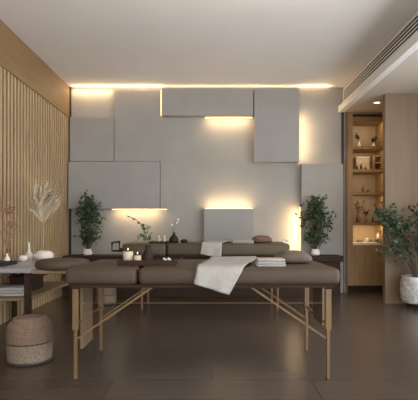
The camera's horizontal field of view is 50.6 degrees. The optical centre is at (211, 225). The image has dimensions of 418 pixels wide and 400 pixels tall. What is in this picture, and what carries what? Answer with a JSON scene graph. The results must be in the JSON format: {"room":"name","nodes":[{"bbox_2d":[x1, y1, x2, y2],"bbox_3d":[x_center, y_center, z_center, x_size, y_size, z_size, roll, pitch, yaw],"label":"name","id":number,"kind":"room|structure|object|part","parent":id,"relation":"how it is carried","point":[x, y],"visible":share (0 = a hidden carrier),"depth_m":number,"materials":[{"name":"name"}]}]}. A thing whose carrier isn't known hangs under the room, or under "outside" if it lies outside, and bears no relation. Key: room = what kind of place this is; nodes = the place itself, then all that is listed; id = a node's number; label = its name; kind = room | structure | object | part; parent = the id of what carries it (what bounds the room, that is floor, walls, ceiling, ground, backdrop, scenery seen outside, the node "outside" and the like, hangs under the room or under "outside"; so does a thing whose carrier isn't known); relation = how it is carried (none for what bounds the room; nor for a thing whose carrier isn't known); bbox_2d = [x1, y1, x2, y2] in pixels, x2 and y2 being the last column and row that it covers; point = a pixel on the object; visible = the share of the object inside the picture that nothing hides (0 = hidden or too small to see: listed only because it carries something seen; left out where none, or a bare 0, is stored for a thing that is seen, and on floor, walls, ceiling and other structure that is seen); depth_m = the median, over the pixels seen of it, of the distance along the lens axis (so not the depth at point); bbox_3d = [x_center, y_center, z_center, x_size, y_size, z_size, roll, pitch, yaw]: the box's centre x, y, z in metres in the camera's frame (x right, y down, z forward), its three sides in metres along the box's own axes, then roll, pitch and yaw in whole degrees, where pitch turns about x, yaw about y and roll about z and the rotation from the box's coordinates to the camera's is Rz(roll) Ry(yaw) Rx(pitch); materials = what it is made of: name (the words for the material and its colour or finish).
{"room":"massage room","nodes":[
{"label":"massage room","id":0,"kind":"room"},
{"bbox_2d":[0,19,68,324],"bbox_3d":[-2.058,-0.510,2.027,0.104,2.900,8.455,0,0,0],"label":"wall","id":1,"kind":"structure","parent":0,"point":[34,100],"depth_m":4.88,"materials":[{"name":"brown wood"}]},
{"bbox_2d":[34,250,53,259],"bbox_3d":[-1.566,0.273,4.120,0.176,0.095,0.176,0,0,0],"label":"bowl","id":2,"kind":"object","parent":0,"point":[42,254],"depth_m":4.06,"materials":[{"name":"white ceramic"}]},
{"bbox_2d":[68,87,345,292],"bbox_3d":[-0.111,-0.510,6.240,3.998,2.900,0.220,0,0,0],"label":"wall","id":3,"kind":"structure","parent":0,"point":[227,163],"depth_m":6.25,"materials":[{"name":"grey paint"}]},
{"bbox_2d":[69,87,70,254],"bbox_3d":[-2.009,-0.510,6.235,0.042,2.900,0.030,0,0,0],"label":"trim","id":4,"kind":"structure","parent":3,"relation":"attached to","point":[69,87],"depth_m":6.22,"materials":[{"name":"brown metal"}]},
{"bbox_3d":[-1.686,-1.216,6.223,0.615,0.622,0.055,0,0,0],"label":"wall panel","id":5,"kind":"part","parent":3,"relation":"part of","materials":[{"name":"grey paint"}]},
{"bbox_3d":[-1.361,-0.566,6.192,1.266,0.650,0.115,0,0,0],"label":"wall panel","id":6,"kind":"part","parent":3,"relation":"part of","materials":[{"name":"grey paint"}]},
{"bbox_3d":[-1.046,-1.407,6.232,0.650,1.004,0.035,0,0,0],"label":"wall panel","id":7,"kind":"part","parent":3,"relation":"part of","materials":[{"name":"grey paint"}]},
{"bbox_3d":[-0.672,-0.562,6.228,0.099,0.629,0.045,0,0,0],"label":"wall panel","id":8,"kind":"part","parent":3,"relation":"part of","materials":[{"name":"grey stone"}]},
{"bbox_3d":[-0.060,-1.722,6.192,1.266,0.375,0.115,0,0,0],"label":"wall panel","id":9,"kind":"part","parent":3,"relation":"part of","materials":[{"name":"grey paint"}]},
{"bbox_3d":[0.233,0.346,6.195,0.693,1.174,0.110,0,0,0],"label":"wall panel","id":10,"kind":"part","parent":3,"relation":"part of","materials":[{"name":"grey paint"}]},
{"bbox_3d":[0.898,-1.400,6.190,0.622,1.018,0.120,0,0,0],"label":"wall panel","id":11,"kind":"part","parent":3,"relation":"part of","materials":[{"name":"grey paint"}]},
{"bbox_3d":[1.534,0.035,6.195,0.580,1.796,0.110,0,0,0],"label":"wall panel","id":12,"kind":"part","parent":3,"relation":"part of","materials":[{"name":"grey paint"}]},
{"bbox_2d":[341,112,343,292],"bbox_3d":[1.845,-0.333,6.240,0.032,2.545,0.020,0,0,0],"label":"trim","id":13,"kind":"structure","parent":3,"relation":"attached to","point":[342,113],"depth_m":6.23,"materials":[{"name":"brown metal"}]},
{"bbox_2d":[0,292,417,399],"bbox_3d":[0.495,0.990,2.325,5.210,0.100,9.050,0,0,0],"label":"floor","id":14,"kind":"structure","parent":0,"point":[172,348],"depth_m":3.28,"materials":[{"name":"brown tile"}]},
{"bbox_2d":[5,314,53,366],"bbox_3d":[-1.272,0.784,3.090,0.312,0.312,0.312,0,0,0],"label":"pouf","id":15,"kind":"object","parent":14,"relation":"on","point":[29,340],"visible":1,"depth_m":2.97,"materials":[{"name":"brown fabric"}]},
{"bbox_2d":[0,258,72,320],"bbox_3d":[-1.675,0.630,3.870,0.630,0.620,1.100,0,0,0],"label":"console","id":16,"kind":"object","parent":14,"relation":"on","point":[26,267],"visible":0.36,"depth_m":3.54,"materials":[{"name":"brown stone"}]},
{"bbox_2d":[0,260,16,266],"bbox_3d":[-1.743,0.305,3.600,0.200,0.030,0.260,0,0,0],"label":"tray","id":17,"kind":"object","parent":16,"relation":"on","point":[3,263],"visible":0.97,"depth_m":3.60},
{"bbox_2d":[4,253,9,260],"bbox_3d":[-1.716,0.275,3.700,0.048,0.090,0.048,0,0,0],"label":"bottle","id":18,"kind":"object","parent":17,"relation":"on","point":[6,258],"visible":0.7,"depth_m":3.69,"materials":[{"name":"white ceramic"}]},
{"bbox_2d":[0,201,18,259],"bbox_3d":[-1.798,0.048,3.849,0.214,0.543,0.206,0,0,0],"label":"vase","id":19,"kind":"object","parent":16,"relation":"on","point":[7,243],"visible":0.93,"depth_m":3.85,"materials":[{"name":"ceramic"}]},
{"bbox_3d":[-1.796,0.041,3.845,0.126,0.399,0.079,0,0,-44],"label":"stem","id":20,"kind":"part","parent":19,"relation":"part of","materials":[{"name":"plant"}]},
{"bbox_2d":[0,285,23,296],"bbox_3d":[-1.600,0.512,3.520,0.260,0.069,0.200,0,0,0],"label":"folded towel","id":21,"kind":"object","parent":16,"relation":"on","point":[5,290],"visible":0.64,"depth_m":3.43,"materials":[{"name":"white fabric"}]},
{"bbox_3d":[-1.960,0.647,4.380,0.040,0.585,0.040,0,0,0],"label":"leg","id":22,"kind":"part","parent":16,"relation":"part of","materials":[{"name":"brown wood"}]},
{"bbox_2d":[18,255,27,261],"bbox_3d":[-1.710,0.292,4.000,0.090,0.055,0.090,0,0,0],"label":"pot","id":23,"kind":"object","parent":16,"relation":"on","point":[22,258],"visible":1,"depth_m":3.97,"materials":[{"name":"ceramic"}]},
{"bbox_2d":[9,273,42,289],"bbox_3d":[-1.620,0.487,3.870,0.210,0.120,0.250,0,0,0],"label":"storage box","id":24,"kind":"object","parent":16,"relation":"on","point":[18,279],"visible":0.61,"depth_m":3.75,"materials":[{"name":"brown wood"}]},
{"bbox_3d":[-1.620,0.436,3.870,0.210,0.019,0.250,0,0,0],"label":"lid","id":25,"kind":"part","parent":24,"relation":"part of","materials":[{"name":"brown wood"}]},
{"bbox_3d":[-1.400,0.647,3.360,0.040,0.585,0.040,0,0,0],"label":"leg","id":26,"kind":"part","parent":16,"relation":"part of","materials":[{"name":"brown wood"}]},
{"bbox_2d":[25,242,33,259],"bbox_3d":[-1.718,0.235,4.150,0.084,0.170,0.084,0,0,0],"label":"slim bottle","id":27,"kind":"object","parent":16,"relation":"on","point":[29,254],"visible":0.9,"depth_m":4.13,"materials":[{"name":"white ceramic"}]},
{"bbox_2d":[0,281,68,300],"bbox_3d":[-1.680,0.559,3.870,0.580,0.022,1.040,0,0,0],"label":"shelf","id":28,"kind":"object","parent":16,"relation":"attached to","point":[48,286],"depth_m":3.76,"materials":[{"name":"brown wood"}]},
{"bbox_2d":[27,176,62,259],"bbox_3d":[-1.542,-0.066,4.120,0.278,0.773,0.275,0,0,0],"label":"vase","id":29,"kind":"object","parent":16,"relation":"on","point":[45,204],"visible":0.98,"depth_m":4.07,"materials":[{"name":"ceramic"}]},
{"bbox_3d":[-1.400,0.647,4.380,0.040,0.585,0.040,0,0,0],"label":"leg","id":30,"kind":"part","parent":16,"relation":"part of","materials":[{"name":"brown wood"}]},
{"bbox_2d":[95,288,116,304],"bbox_3d":[-1.283,0.809,5.350,0.258,0.262,0.258,0,0,0],"label":"pouf","id":31,"kind":"object","parent":14,"relation":"on","point":[110,294],"visible":0.59,"depth_m":5.26,"materials":[{"name":"brown fabric"}]},
{"bbox_2d":[95,288,116,294],"bbox_3d":[-1.283,0.760,5.350,0.258,0.120,0.258,0,0,0],"label":"basket","id":32,"kind":"object","parent":31,"relation":"on","point":[107,291],"depth_m":5.26,"materials":[{"name":"wicker"}]},
{"bbox_2d":[95,294,116,303],"bbox_3d":[-1.283,0.878,5.350,0.256,0.101,0.256,0,0,0],"label":"basket","id":33,"kind":"object","parent":31,"relation":"on","point":[108,298],"depth_m":5.26,"materials":[{"name":"fabric"}]},
{"bbox_2d":[32,258,339,378],"bbox_3d":[-0.220,0.584,3.035,1.987,0.712,0.770,0,0,0],"label":"massage table","id":34,"kind":"object","parent":14,"relation":"on","point":[81,273],"visible":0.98,"depth_m":2.71,"materials":[{"name":"brown leather"}]},
{"bbox_3d":[-0.840,0.662,2.725,0.036,0.555,0.028,0,0,0],"label":"leg","id":35,"kind":"part","parent":34,"relation":"part of","materials":[{"name":"brown wood"}]},
{"bbox_3d":[-0.840,0.588,2.965,0.016,0.405,0.250,0,0,0],"label":"panel","id":36,"kind":"part","parent":34,"relation":"part of","materials":[{"name":"brown wood"}]},
{"bbox_3d":[-0.840,0.662,3.345,0.036,0.555,0.028,0,0,0],"label":"leg","id":37,"kind":"part","parent":34,"relation":"part of","materials":[{"name":"brown wood"}]},
{"bbox_2d":[65,259,144,284],"bbox_3d":[-0.670,0.305,3.035,0.434,0.100,0.770,0,0,0],"label":"cushion","id":38,"kind":"object","parent":34,"relation":"on","point":[101,271],"depth_m":2.66,"materials":[{"name":"beige leather"}]},
{"bbox_2d":[117,258,176,265],"bbox_3d":[-0.424,0.237,2.930,0.370,0.035,0.212,0,0,0],"label":"serving tray","id":39,"kind":"object","parent":34,"relation":"on","point":[156,261],"visible":0.93,"depth_m":2.82,"materials":[{"name":"brown wood"}]},
{"bbox_2d":[123,251,132,259],"bbox_3d":[-0.557,0.194,2.930,0.068,0.101,0.068,0,0,0],"label":"candle","id":40,"kind":"object","parent":39,"relation":"on","point":[127,255],"visible":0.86,"depth_m":2.90,"materials":[{"name":"beige wax"}]},
{"bbox_2d":[134,252,140,259],"bbox_3d":[-0.490,0.206,2.910,0.048,0.076,0.048,0,0,0],"label":"candle","id":41,"kind":"object","parent":39,"relation":"on","point":[136,257],"visible":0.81,"depth_m":2.89,"materials":[{"name":"beige wax"}]},
{"bbox_2d":[127,215,154,259],"bbox_3d":[-0.477,0.085,2.960,0.190,0.318,0.072,0,0,0],"label":"vase","id":42,"kind":"object","parent":39,"relation":"on","point":[147,255],"visible":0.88,"depth_m":2.95,"materials":[{"name":"ceramic"}]},
{"bbox_3d":[-0.057,0.370,3.035,1.601,0.030,0.710,0,0,0],"label":"under frame","id":43,"kind":"part","parent":34,"relation":"part of","materials":[{"name":"brown wood"}]},
{"bbox_2d":[194,256,255,294],"bbox_3d":[0.117,0.320,3.006,0.349,0.180,0.838,0,0,7],"label":"towel","id":44,"kind":"object","parent":34,"relation":"on","point":[220,274],"visible":0.99,"depth_m":2.63,"materials":[{"name":"white fabric"}]},
{"bbox_2d":[138,259,339,284],"bbox_3d":[0.164,0.305,3.035,1.219,0.100,0.770,0,0,0],"label":"cushion","id":45,"kind":"object","parent":34,"relation":"on","point":[184,272],"depth_m":2.65,"materials":[{"name":"beige leather"}]},
{"bbox_2d":[255,257,285,266],"bbox_3d":[0.371,0.231,2.830,0.184,0.049,0.140,0,0,0],"label":"folded towel","id":46,"kind":"object","parent":34,"relation":"on","point":[260,261],"visible":1,"depth_m":2.76,"materials":[{"name":"white fabric"}]},
{"bbox_2d":[274,250,311,263],"bbox_3d":[0.561,0.213,3.075,0.249,0.084,0.290,0,0,0],"label":"pillow","id":47,"kind":"object","parent":34,"relation":"on","point":[290,256],"visible":0.84,"depth_m":2.95,"materials":[{"name":"brown fabric"}]},
{"bbox_3d":[0.715,0.662,3.345,0.036,0.555,0.028,0,0,0],"label":"leg","id":48,"kind":"part","parent":34,"relation":"part of","materials":[{"name":"brown wood"}]},
{"bbox_3d":[0.715,0.512,2.965,0.016,0.255,0.250,0,0,0],"label":"panel","id":49,"kind":"part","parent":34,"relation":"part of","materials":[{"name":"brown wood"}]},
{"bbox_3d":[0.715,0.662,2.725,0.036,0.555,0.028,0,0,0],"label":"leg","id":50,"kind":"part","parent":34,"relation":"part of","materials":[{"name":"brown wood"}]},
{"bbox_2d":[111,241,289,309],"bbox_3d":[-0.139,0.560,5.225,2.007,0.761,0.650,0,0,0],"label":"massage table","id":51,"kind":"object","parent":14,"relation":"on","point":[189,249],"visible":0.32,"depth_m":4.90,"materials":[{"name":"brown leather"}]},
{"bbox_3d":[-1.061,0.235,5.200,0.162,0.112,0.422,0,0,0],"label":"armrest frame","id":52,"kind":"part","parent":51,"relation":"part of","materials":[{"name":"brown wood"}]},
{"bbox_3d":[-0.790,0.650,4.975,0.036,0.580,0.028,0,0,0],"label":"leg","id":53,"kind":"part","parent":51,"relation":"part of","materials":[{"name":"brown wood"}]},
{"bbox_2d":[122,242,168,255],"bbox_3d":[-0.756,0.263,5.225,0.488,0.135,0.650,0,0,0],"label":"cushion","id":54,"kind":"object","parent":51,"relation":"on","point":[158,249],"depth_m":4.90,"materials":[{"name":"brown leather"}]},
{"bbox_2d":[149,241,169,242],"bbox_3d":[-0.600,0.185,5.050,0.218,0.020,0.212,0,0,0],"label":"serving tray","id":55,"kind":"object","parent":51,"relation":"on","point":[149,241],"visible":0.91,"depth_m":4.94,"materials":[{"name":"brown wood"}]},
{"bbox_2d":[169,219,178,242],"bbox_3d":[-0.437,0.053,5.120,0.116,0.284,0.110,0,0,0],"label":"bottle vase","id":56,"kind":"object","parent":51,"relation":"on","point":[173,239],"visible":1,"depth_m":5.09,"materials":[{"name":"ceramic"}]},
{"bbox_3d":[-0.068,0.345,5.225,1.805,0.030,0.590,0,0,0],"label":"under frame","id":57,"kind":"part","parent":51,"relation":"part of","materials":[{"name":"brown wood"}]},
{"bbox_2d":[200,240,232,256],"bbox_3d":[0.071,0.262,5.183,0.348,0.184,0.668,0,0,5],"label":"towel","id":58,"kind":"object","parent":51,"relation":"on","point":[209,247],"visible":0.98,"depth_m":4.88,"materials":[{"name":"white fabric"}]},
{"bbox_2d":[167,242,289,255],"bbox_3d":[0.180,0.263,5.225,1.368,0.135,0.650,0,0,0],"label":"cushion","id":59,"kind":"object","parent":51,"relation":"on","point":[189,248],"depth_m":4.90,"materials":[{"name":"brown leather"}]},
{"bbox_2d":[232,240,253,242],"bbox_3d":[0.358,0.178,5.100,0.242,0.034,0.180,0,0,0],"label":"folded towel","id":60,"kind":"object","parent":51,"relation":"on","point":[234,241],"visible":0.91,"depth_m":5.01,"materials":[{"name":"white fabric"}]},
{"bbox_2d":[252,235,271,242],"bbox_3d":[0.583,0.152,5.175,0.233,0.086,0.250,0,0,0],"label":"pillow","id":61,"kind":"object","parent":51,"relation":"on","point":[259,238],"visible":0.92,"depth_m":5.07,"materials":[{"name":"fabric"}]},
{"bbox_3d":[0.740,0.650,4.975,0.036,0.580,0.028,0,0,0],"label":"leg","id":62,"kind":"part","parent":51,"relation":"part of","materials":[{"name":"brown wood"}]},
{"bbox_2d":[62,254,343,296],"bbox_3d":[-0.119,0.667,5.990,3.709,0.545,0.340,0,0,0],"label":"bench","id":63,"kind":"object","parent":14,"relation":"on","point":[333,260],"visible":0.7,"depth_m":5.85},
{"bbox_2d":[73,189,105,254],"bbox_3d":[-1.680,-0.051,5.968,0.454,0.892,0.282,0,0,0],"label":"potted plant","id":64,"kind":"object","parent":63,"relation":"on","point":[89,238],"visible":1,"depth_m":5.95,"materials":[{"name":"green plant"}]},
{"bbox_3d":[-1.673,-0.043,5.971,0.268,0.784,0.142,0,0,0],"label":"stem","id":65,"kind":"part","parent":64,"relation":"part of","materials":[{"name":"green plant"}]},
{"bbox_3d":[-0.119,0.432,5.990,3.709,0.075,0.340,0,0,0],"label":"seat","id":66,"kind":"part","parent":63,"relation":"part of","materials":[{"name":"brown leather"}]},
{"bbox_2d":[295,194,335,254],"bbox_3d":[1.406,-0.019,5.993,0.443,0.828,0.405,0,0,-29],"label":"potted plant","id":67,"kind":"object","parent":63,"relation":"on","point":[317,207],"visible":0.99,"depth_m":5.95,"materials":[{"name":"green plant"}]},
{"bbox_3d":[1.410,-0.031,5.947,0.376,0.761,0.188,0,0,0],"label":"stem","id":68,"kind":"part","parent":67,"relation":"part of","materials":[{"name":"green plant"}]},
{"bbox_2d":[345,112,382,292],"bbox_3d":[2.172,-0.333,6.404,0.575,2.545,0.372,0,0,0],"label":"tall cabinet","id":69,"kind":"object","parent":14,"relation":"on","point":[363,264],"visible":0.8,"depth_m":6.24,"materials":[{"name":"brown wood"}]},
{"bbox_3d":[1.897,-0.333,6.224,0.025,2.545,0.012,0,0,0],"label":"edge trim","id":70,"kind":"part","parent":69,"relation":"part of","materials":[{"name":"brown wood"}]},
{"bbox_3d":[1.935,-0.383,6.410,0.100,2.445,0.360,0,0,0],"label":"panel","id":71,"kind":"part","parent":69,"relation":"part of","materials":[{"name":"brown wood"}]},
{"bbox_2d":[355,132,360,145],"bbox_3d":[2.115,-1.244,6.402,0.094,0.233,0.081,0,0,-13],"label":"vase","id":72,"kind":"object","parent":69,"relation":"on","point":[356,133],"visible":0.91,"depth_m":6.39,"materials":[{"name":"white ceramic"}]},
{"bbox_2d":[354,201,364,221],"bbox_3d":[2.131,-0.214,6.394,0.172,0.324,0.084,0,0,0],"label":"vase","id":73,"kind":"object","parent":69,"relation":"on","point":[358,218],"visible":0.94,"depth_m":6.39,"materials":[{"name":"orange ceramic"}]},
{"bbox_2d":[353,157,369,168],"bbox_3d":[2.179,-0.902,6.440,0.200,0.200,0.130,0,0,0],"label":"storage box","id":74,"kind":"object","parent":69,"relation":"on","point":[364,161],"visible":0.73,"depth_m":6.38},
{"bbox_3d":[2.179,-0.987,6.440,0.200,0.029,0.130,0,0,0],"label":"lid","id":75,"kind":"part","parent":74,"relation":"part of","materials":[{"name":"beige wood"}]},
{"bbox_3d":[2.208,-0.622,6.580,0.445,1.725,0.020,0,0,0],"label":"panel","id":76,"kind":"part","parent":69,"relation":"part of","materials":[{"name":"brown wood"}]},
{"bbox_2d":[363,210,369,221],"bbox_3d":[2.234,-0.147,6.401,0.085,0.189,0.086,0,0,-43],"label":"vase","id":77,"kind":"object","parent":69,"relation":"on","point":[365,213],"visible":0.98,"depth_m":6.39,"materials":[{"name":"orange ceramic"}]},
{"bbox_3d":[2.208,-0.032,6.405,0.445,0.040,0.330,0,0,0],"label":"shelf","id":78,"kind":"part","parent":69,"relation":"part of","materials":[{"name":"brown wood"}]},
{"bbox_3d":[2.208,-1.545,6.420,0.445,0.120,0.340,0,0,0],"label":"panel","id":79,"kind":"part","parent":69,"relation":"part of","materials":[{"name":"brown wood"}]},
{"bbox_3d":[2.208,-1.560,6.240,0.445,0.030,0.020,0,0,0],"label":"moulding","id":80,"kind":"part","parent":69,"relation":"part of","materials":[{"name":"brown wood"}]},
{"bbox_3d":[2.208,-0.464,6.405,0.445,0.040,0.330,0,0,0],"label":"shelf","id":81,"kind":"part","parent":69,"relation":"part of","materials":[{"name":"brown wood"}]},
{"bbox_3d":[2.208,-0.782,6.405,0.445,0.040,0.330,0,0,0],"label":"shelf","id":82,"kind":"part","parent":69,"relation":"part of","materials":[{"name":"brown wood"}]},
{"bbox_3d":[2.208,-1.107,6.405,0.445,0.040,0.330,0,0,0],"label":"shelf","id":83,"kind":"part","parent":69,"relation":"part of","materials":[{"name":"brown wood"}]},
{"bbox_3d":[2.208,0.555,6.240,0.445,0.570,0.020,0,0,0],"label":"door","id":84,"kind":"part","parent":69,"relation":"part of","materials":[{"name":"brown wood"}]},
{"bbox_2d":[353,242,382,244],"bbox_3d":[2.208,0.255,6.400,0.445,0.030,0.340,0,0,0],"label":"countertop","id":85,"kind":"structure","parent":69,"relation":"on","point":[354,243],"depth_m":6.23,"materials":[{"name":"white stone"}]},
{"bbox_2d":[371,137,376,145],"bbox_3d":[2.349,-1.211,6.404,0.103,0.169,0.085,0,0,0],"label":"vase","id":86,"kind":"object","parent":69,"relation":"on","point":[374,138],"visible":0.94,"depth_m":6.39,"materials":[{"name":"white ceramic"}]},
{"bbox_2d":[371,209,379,221],"bbox_3d":[2.389,-0.160,6.406,0.166,0.210,0.028,0,0,0],"label":"frame","id":87,"kind":"object","parent":69,"relation":"on","point":[376,217],"visible":0.4,"depth_m":6.40,"materials":[{"name":"brown wood"}]},
{"bbox_2d":[371,155,380,168],"bbox_3d":[2.382,-0.909,6.400,0.122,0.214,0.100,0,0,0],"label":"wooden rack","id":88,"kind":"object","parent":69,"relation":"on","point":[373,156],"visible":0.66,"depth_m":6.37,"materials":[{"name":"brown wood"}]},
{"bbox_3d":[2.445,-0.383,6.410,0.030,2.445,0.360,0,0,0],"label":"panel","id":89,"kind":"part","parent":69,"relation":"part of","materials":[{"name":"brown wood"}]},
{"bbox_2d":[373,202,417,308],"bbox_3d":[2.357,0.286,5.065,1.007,1.308,0.530,0,0,0],"label":"plant","id":90,"kind":"object","parent":14,"relation":"on","point":[409,282],"visible":1,"depth_m":5.10,"materials":[{"name":"green plant"}]},
{"bbox_3d":[2.357,0.172,5.066,0.889,0.883,0.451,0,0,0],"label":"stem","id":91,"kind":"part","parent":90,"relation":"part of","materials":[{"name":"green plant"}]},
{"bbox_2d":[0,0,417,86],"bbox_3d":[0.495,-2.010,2.325,5.210,0.100,9.050,0,0,0],"label":"ceiling","id":92,"kind":"structure","parent":0,"point":[86,43],"depth_m":4.57,"materials":[{"name":"paint"}]},
{"bbox_2d":[338,9,417,112],"bbox_3d":[2.393,-1.782,2.325,1.215,0.357,9.050,0,0,0],"label":"ceiling","id":93,"kind":"structure","parent":0,"point":[398,74],"depth_m":4.95,"materials":[{"name":"paint"}]},
{"bbox_2d":[343,11,417,100],"bbox_3d":[1.854,-1.817,2.120,0.012,0.223,8.240,0,0,0],"label":"ceiling vent","id":94,"kind":"object","parent":93,"relation":"in","point":[410,28],"visible":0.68,"depth_m":4.75,"materials":[{"name":"metal"}]},
{"bbox_2d":[383,94,417,303],"bbox_3d":[2.550,-0.333,5.400,0.900,2.545,0.080,0,0,0],"label":"wall partition","id":95,"kind":"structure","parent":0,"point":[400,111],"depth_m":5.36,"materials":[{"name":"brown wood"}]},
{"bbox_2d":[400,274,417,303],"bbox_3d":[2.398,0.730,5.120,0.416,0.300,0.416,0,0,0],"label":"plant pot","id":96,"kind":"object","parent":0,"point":[409,282],"depth_m":5.02,"materials":[{"name":"grey stone"}]}
]}

